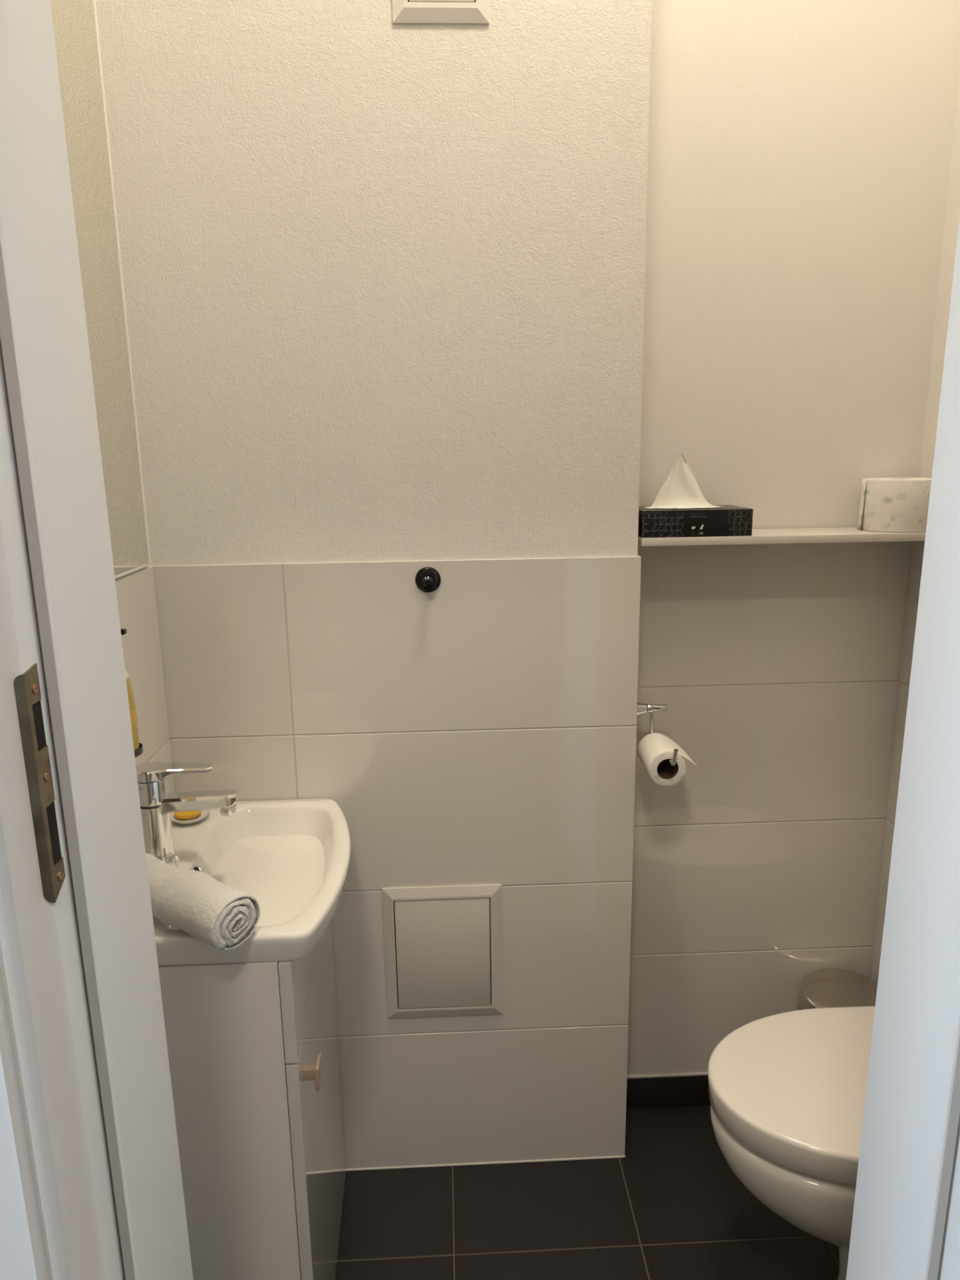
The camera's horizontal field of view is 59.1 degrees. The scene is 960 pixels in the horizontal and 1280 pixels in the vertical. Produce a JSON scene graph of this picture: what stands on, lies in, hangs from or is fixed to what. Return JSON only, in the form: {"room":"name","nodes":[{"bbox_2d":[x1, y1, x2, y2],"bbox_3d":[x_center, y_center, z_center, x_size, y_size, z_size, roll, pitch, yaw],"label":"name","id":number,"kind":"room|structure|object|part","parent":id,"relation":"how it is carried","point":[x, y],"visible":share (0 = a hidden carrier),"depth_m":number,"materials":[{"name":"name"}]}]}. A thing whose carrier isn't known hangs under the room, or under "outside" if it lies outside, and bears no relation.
{"room":"bathroom","nodes":[
{"label":"bathroom","id":0,"kind":"room"},
{"bbox_2d":[93,0,174,792],"bbox_3d":[-0.611,-0.358,1.072,0.160,3.000,0.940,-1,13,-2],"label":"wall","id":1,"kind":"structure","parent":0,"point":[135,590],"depth_m":1.34,"materials":[{"name":"white paint"}]},
{"bbox_2d":[50,0,150,578],"bbox_3d":[-0.531,-0.514,0.952,0.007,0.950,0.652,-1,13,-2],"label":"wall mirror","id":2,"kind":"object","parent":1,"relation":"attached to","point":[74,21],"visible":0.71,"depth_m":1.21,"materials":[{"name":"silver metal"}]},
{"bbox_3d":[-0.531,-0.514,0.952,0.007,0.950,0.652,-1,13,-2],"label":"edge trim","id":3,"kind":"part","parent":2,"relation":"part of","materials":[{"name":"white mirror"}]},
{"bbox_2d":[133,742,142,757],"bbox_3d":[-0.493,0.152,1.162,0.058,0.038,0.052,-1,13,-2],"label":"soap holder","id":4,"kind":"object","parent":1,"relation":"attached to","point":[139,751],"visible":0.13,"depth_m":1.16,"materials":[{"name":"silver metal"}]},
{"bbox_2d":[120,628,139,751],"bbox_3d":[-0.492,0.069,1.143,0.046,0.170,0.046,-1,13,-2],"label":"soap bottle","id":5,"kind":"object","parent":4,"relation":"on","point":[133,715],"visible":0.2,"depth_m":1.15,"materials":[{"name":"plastic"}]},
{"bbox_2d":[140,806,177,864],"bbox_3d":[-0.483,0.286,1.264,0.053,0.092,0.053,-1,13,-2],"label":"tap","id":6,"kind":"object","parent":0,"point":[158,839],"depth_m":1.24,"materials":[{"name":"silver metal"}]},
{"bbox_2d":[95,0,652,1171],"bbox_3d":[-0.172,-0.447,1.445,0.871,3.000,0.213,-1,13,-2],"label":"wall","id":7,"kind":"structure","parent":0,"point":[384,281],"depth_m":1.38,"materials":[{"name":"white paint"}]},
{"bbox_2d":[415,566,440,592],"bbox_3d":[-0.086,-0.098,1.402,0.043,0.043,0.033,-1,13,-2],"label":"wall hook","id":8,"kind":"object","parent":7,"relation":"attached to","point":[428,579],"visible":1,"depth_m":1.41,"materials":[{"name":"black plastic"}]},
{"bbox_2d":[391,0,488,24],"bbox_3d":[-0.058,-0.998,1.222,0.141,0.190,0.011,-1,13,-2],"label":"access panel","id":9,"kind":"object","parent":7,"relation":"attached to","point":[404,11],"visible":1,"depth_m":1.24,"materials":[{"name":"white plastic"}]},
{"bbox_3d":[-0.057,-0.998,1.219,0.095,0.138,0.004,-1,13,-2],"label":"panel door","id":10,"kind":"part","parent":9,"relation":"part of","materials":[{"name":"white plastic"}]},
{"bbox_2d":[382,884,502,1018],"bbox_3d":[-0.067,0.579,1.566,0.216,0.266,0.011,-1,13,-2],"label":"access panel","id":11,"kind":"object","parent":7,"relation":"attached to","point":[443,944],"visible":1,"depth_m":1.56,"materials":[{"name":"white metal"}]},
{"bbox_3d":[-0.068,0.580,1.564,0.172,0.221,0.004,-1,13,-2],"label":"panel door","id":12,"kind":"part","parent":11,"relation":"part of","materials":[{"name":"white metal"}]},
{"bbox_2d":[636,701,678,765],"bbox_3d":[0.309,0.157,1.500,0.066,0.094,0.140,-1,13,-2],"label":"paper holder","id":13,"kind":"object","parent":7,"relation":"attached to","point":[642,708],"visible":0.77,"depth_m":1.53,"materials":[{"name":"silver metal"}]},
{"bbox_3d":[0.322,0.123,1.541,0.036,0.016,0.016,-1,13,-2],"label":"arm","id":14,"kind":"part","parent":13,"relation":"part of","materials":[{"name":"silver metal"}]},
{"bbox_3d":[0.323,0.173,1.495,0.010,0.065,0.120,-3,13,-8],"label":"rod","id":15,"kind":"part","parent":13,"relation":"part of","materials":[{"name":"silver metal"}]},
{"bbox_2d":[636,732,697,786],"bbox_3d":[0.335,0.212,1.514,0.088,0.066,0.097,-1,13,-2],"label":"toilet roll","id":16,"kind":"object","parent":13,"relation":"hanging from","point":[653,750],"visible":0.98,"depth_m":1.48,"materials":[{"name":"white paper"}]},
{"bbox_2d":[0,0,959,1279],"bbox_3d":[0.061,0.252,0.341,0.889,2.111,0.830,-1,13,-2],"label":"door frame","id":17,"kind":"structure","parent":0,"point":[91,1185],"depth_m":0.63,"materials":[{"name":"white paint"}]},
{"bbox_3d":[-0.297,0.098,0.573,0.008,0.165,0.019,-1,13,-2],"label":"strike plate","id":18,"kind":"part","parent":17,"relation":"part of","materials":[{"name":"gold metal"}]},
{"bbox_2d":[335,1104,839,1279],"bbox_3d":[0.167,1.139,1.385,1.549,0.080,1.045,-1,13,-2],"label":"floor","id":19,"kind":"structure","parent":0,"point":[673,1207],"depth_m":1.55,"materials":[{"name":"black tile"}]},
{"bbox_2d":[158,920,346,1279],"bbox_3d":[-0.371,0.732,1.370,0.291,0.738,0.427,-1,13,-2],"label":"vanity cabinet","id":20,"kind":"object","parent":19,"relation":"on","point":[253,1049],"visible":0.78,"depth_m":1.15,"materials":[{"name":"white"}]},
{"bbox_2d":[152,798,351,965],"bbox_3d":[-0.358,0.386,1.290,0.325,0.120,0.434,-1,13,-2],"label":"basin","id":21,"kind":"object","parent":20,"relation":"in","point":[291,855],"visible":0.71,"depth_m":1.31,"materials":[{"name":"white ceramic"}]},
{"bbox_2d":[135,761,239,866],"bbox_3d":[-0.435,0.258,1.258,0.150,0.148,0.058,-1,13,-2],"label":"tap","id":22,"kind":"object","parent":21,"relation":"on","point":[157,802],"visible":0.91,"depth_m":1.24,"materials":[{"name":"silver metal"}]},
{"bbox_3d":[-0.448,0.322,1.247,0.010,0.011,0.010,-1,13,-2],"label":"rod knob","id":23,"kind":"part","parent":22,"relation":"part of","materials":[{"name":"silver metal"}]},
{"bbox_3d":[-0.450,0.193,1.245,0.115,0.016,0.049,-1,13,-2],"label":"lever","id":24,"kind":"part","parent":22,"relation":"part of","materials":[{"name":"silver metal"}]},
{"bbox_3d":[-0.420,0.247,1.258,0.119,0.040,0.033,-1,13,-2],"label":"spout","id":25,"kind":"part","parent":22,"relation":"part of","materials":[{"name":"silver metal"}]},
{"bbox_2d":[170,809,209,824],"bbox_3d":[-0.484,0.294,1.411,0.067,0.013,0.067,-1,13,-2],"label":"soap dish","id":26,"kind":"object","parent":21,"relation":"on","point":[204,813],"visible":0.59,"depth_m":1.40,"materials":[{"name":"white ceramic"}]},
{"bbox_2d":[174,809,201,819],"bbox_3d":[-0.486,0.287,1.409,0.043,0.014,0.043,-1,13,-2],"label":"soap bar","id":27,"kind":"object","parent":26,"relation":"in","point":[188,815],"visible":0.58,"depth_m":1.39,"materials":[{"name":"orange"}]},
{"bbox_2d":[145,853,260,951],"bbox_3d":[-0.386,0.333,1.100,0.225,0.071,0.081,7,15,33],"label":"hand towel","id":28,"kind":"object","parent":21,"relation":"on","point":[222,916],"visible":0.9,"depth_m":1.05,"materials":[{"name":"white fabric"}]},
{"bbox_3d":[-0.265,0.442,1.310,0.017,0.148,0.427,-2,13,-4],"label":"drawer","id":29,"kind":"part","parent":20,"relation":"part of","materials":[{"name":"grey wood"}]},
{"bbox_3d":[-0.232,0.598,1.170,0.023,0.036,0.032,-1,13,-2],"label":"handle","id":30,"kind":"part","parent":20,"relation":"part of","materials":[{"name":"beige"}]},
{"bbox_3d":[-0.260,0.801,1.390,0.017,0.583,0.427,-2,13,-4],"label":"cabinet door","id":31,"kind":"part","parent":20,"relation":"part of","materials":[{"name":"grey"}]},
{"bbox_2d":[707,1005,875,1279],"bbox_3d":[0.598,0.879,1.362,0.476,0.420,0.334,-1,13,-2],"label":"toilet","id":32,"kind":"object","parent":19,"relation":"on","point":[787,1091],"visible":0.59,"depth_m":1.27,"materials":[{"name":"white ceramic"}]},
{"bbox_3d":[0.601,0.839,1.353,0.469,0.208,0.326,-1,13,-2],"label":"bowl","id":33,"kind":"part","parent":32,"relation":"part of","materials":[{"name":"white ceramic"}]},
{"bbox_3d":[0.583,0.700,1.321,0.452,0.052,0.334,-1,13,-2],"label":"lid","id":34,"kind":"part","parent":32,"relation":"part of","materials":[{"name":"white plastic"}]},
{"bbox_2d":[799,968,877,1009],"bbox_3d":[0.725,0.852,1.694,0.173,0.331,0.194,-1,13,-2],"label":"pedal bin","id":35,"kind":"object","parent":19,"relation":"on","point":[824,988],"visible":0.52,"depth_m":1.67,"materials":[{"name":"silver plastic"}]},
{"bbox_2d":[626,0,959,1075],"bbox_3d":[0.568,-0.481,1.549,0.658,3.000,0.100,-1,13,-2],"label":"wall","id":36,"kind":"structure","parent":0,"point":[799,151],"depth_m":1.53,"materials":[{"name":"white paint"}]},
{"bbox_2d":[626,1071,710,1107],"bbox_3d":[0.550,0.956,1.814,0.532,0.076,0.010,-1,13,-2],"label":"baseboard","id":37,"kind":"structure","parent":36,"relation":"attached to","point":[659,1090],"depth_m":1.80,"materials":[{"name":"tile"}]},
{"bbox_2d":[637,527,925,546],"bbox_3d":[0.537,-0.184,1.495,0.537,0.014,0.130,-1,13,-2],"label":"wall shelf","id":38,"kind":"object","parent":36,"relation":"attached to","point":[825,535],"visible":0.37,"depth_m":1.43,"materials":[{"name":"white wood"}]},
{"bbox_2d":[638,453,753,537],"bbox_3d":[0.363,-0.253,1.468,0.187,0.138,0.113,-1,13,-2],"label":"tissue box","id":39,"kind":"object","parent":38,"relation":"on","point":[680,508],"visible":0.99,"depth_m":1.43,"materials":[{"name":"black cardboard"}]},
{"bbox_2d":[642,510,751,537],"bbox_3d":[0.366,-0.196,1.423,0.185,0.043,0.001,-1,13,-2],"label":"print","id":40,"kind":"object","parent":39,"relation":"attached to","point":[655,523],"depth_m":1.42,"materials":[{"name":"grey cardboard"}]},
{"bbox_2d":[691,524,703,529],"bbox_3d":[0.366,-0.190,1.424,0.021,0.008,0.001,-1,13,-2],"label":"print","id":41,"kind":"object","parent":39,"relation":"attached to","point":[693,527],"depth_m":1.42},
{"bbox_2d":[857,477,931,533],"bbox_3d":[0.736,-0.239,1.493,0.126,0.090,0.122,-1,13,-2],"label":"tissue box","id":42,"kind":"object","parent":38,"relation":"on","point":[886,504],"visible":0.92,"depth_m":1.45,"materials":[{"name":"white cardboard"}]},
{"bbox_2d":[871,67,959,982],"bbox_3d":[0.896,-0.393,1.132,0.160,3.000,0.940,-1,13,-2],"label":"wall","id":43,"kind":"structure","parent":0,"point":[952,212],"depth_m":1.53,"materials":[{"name":"white paint"}]}
]}

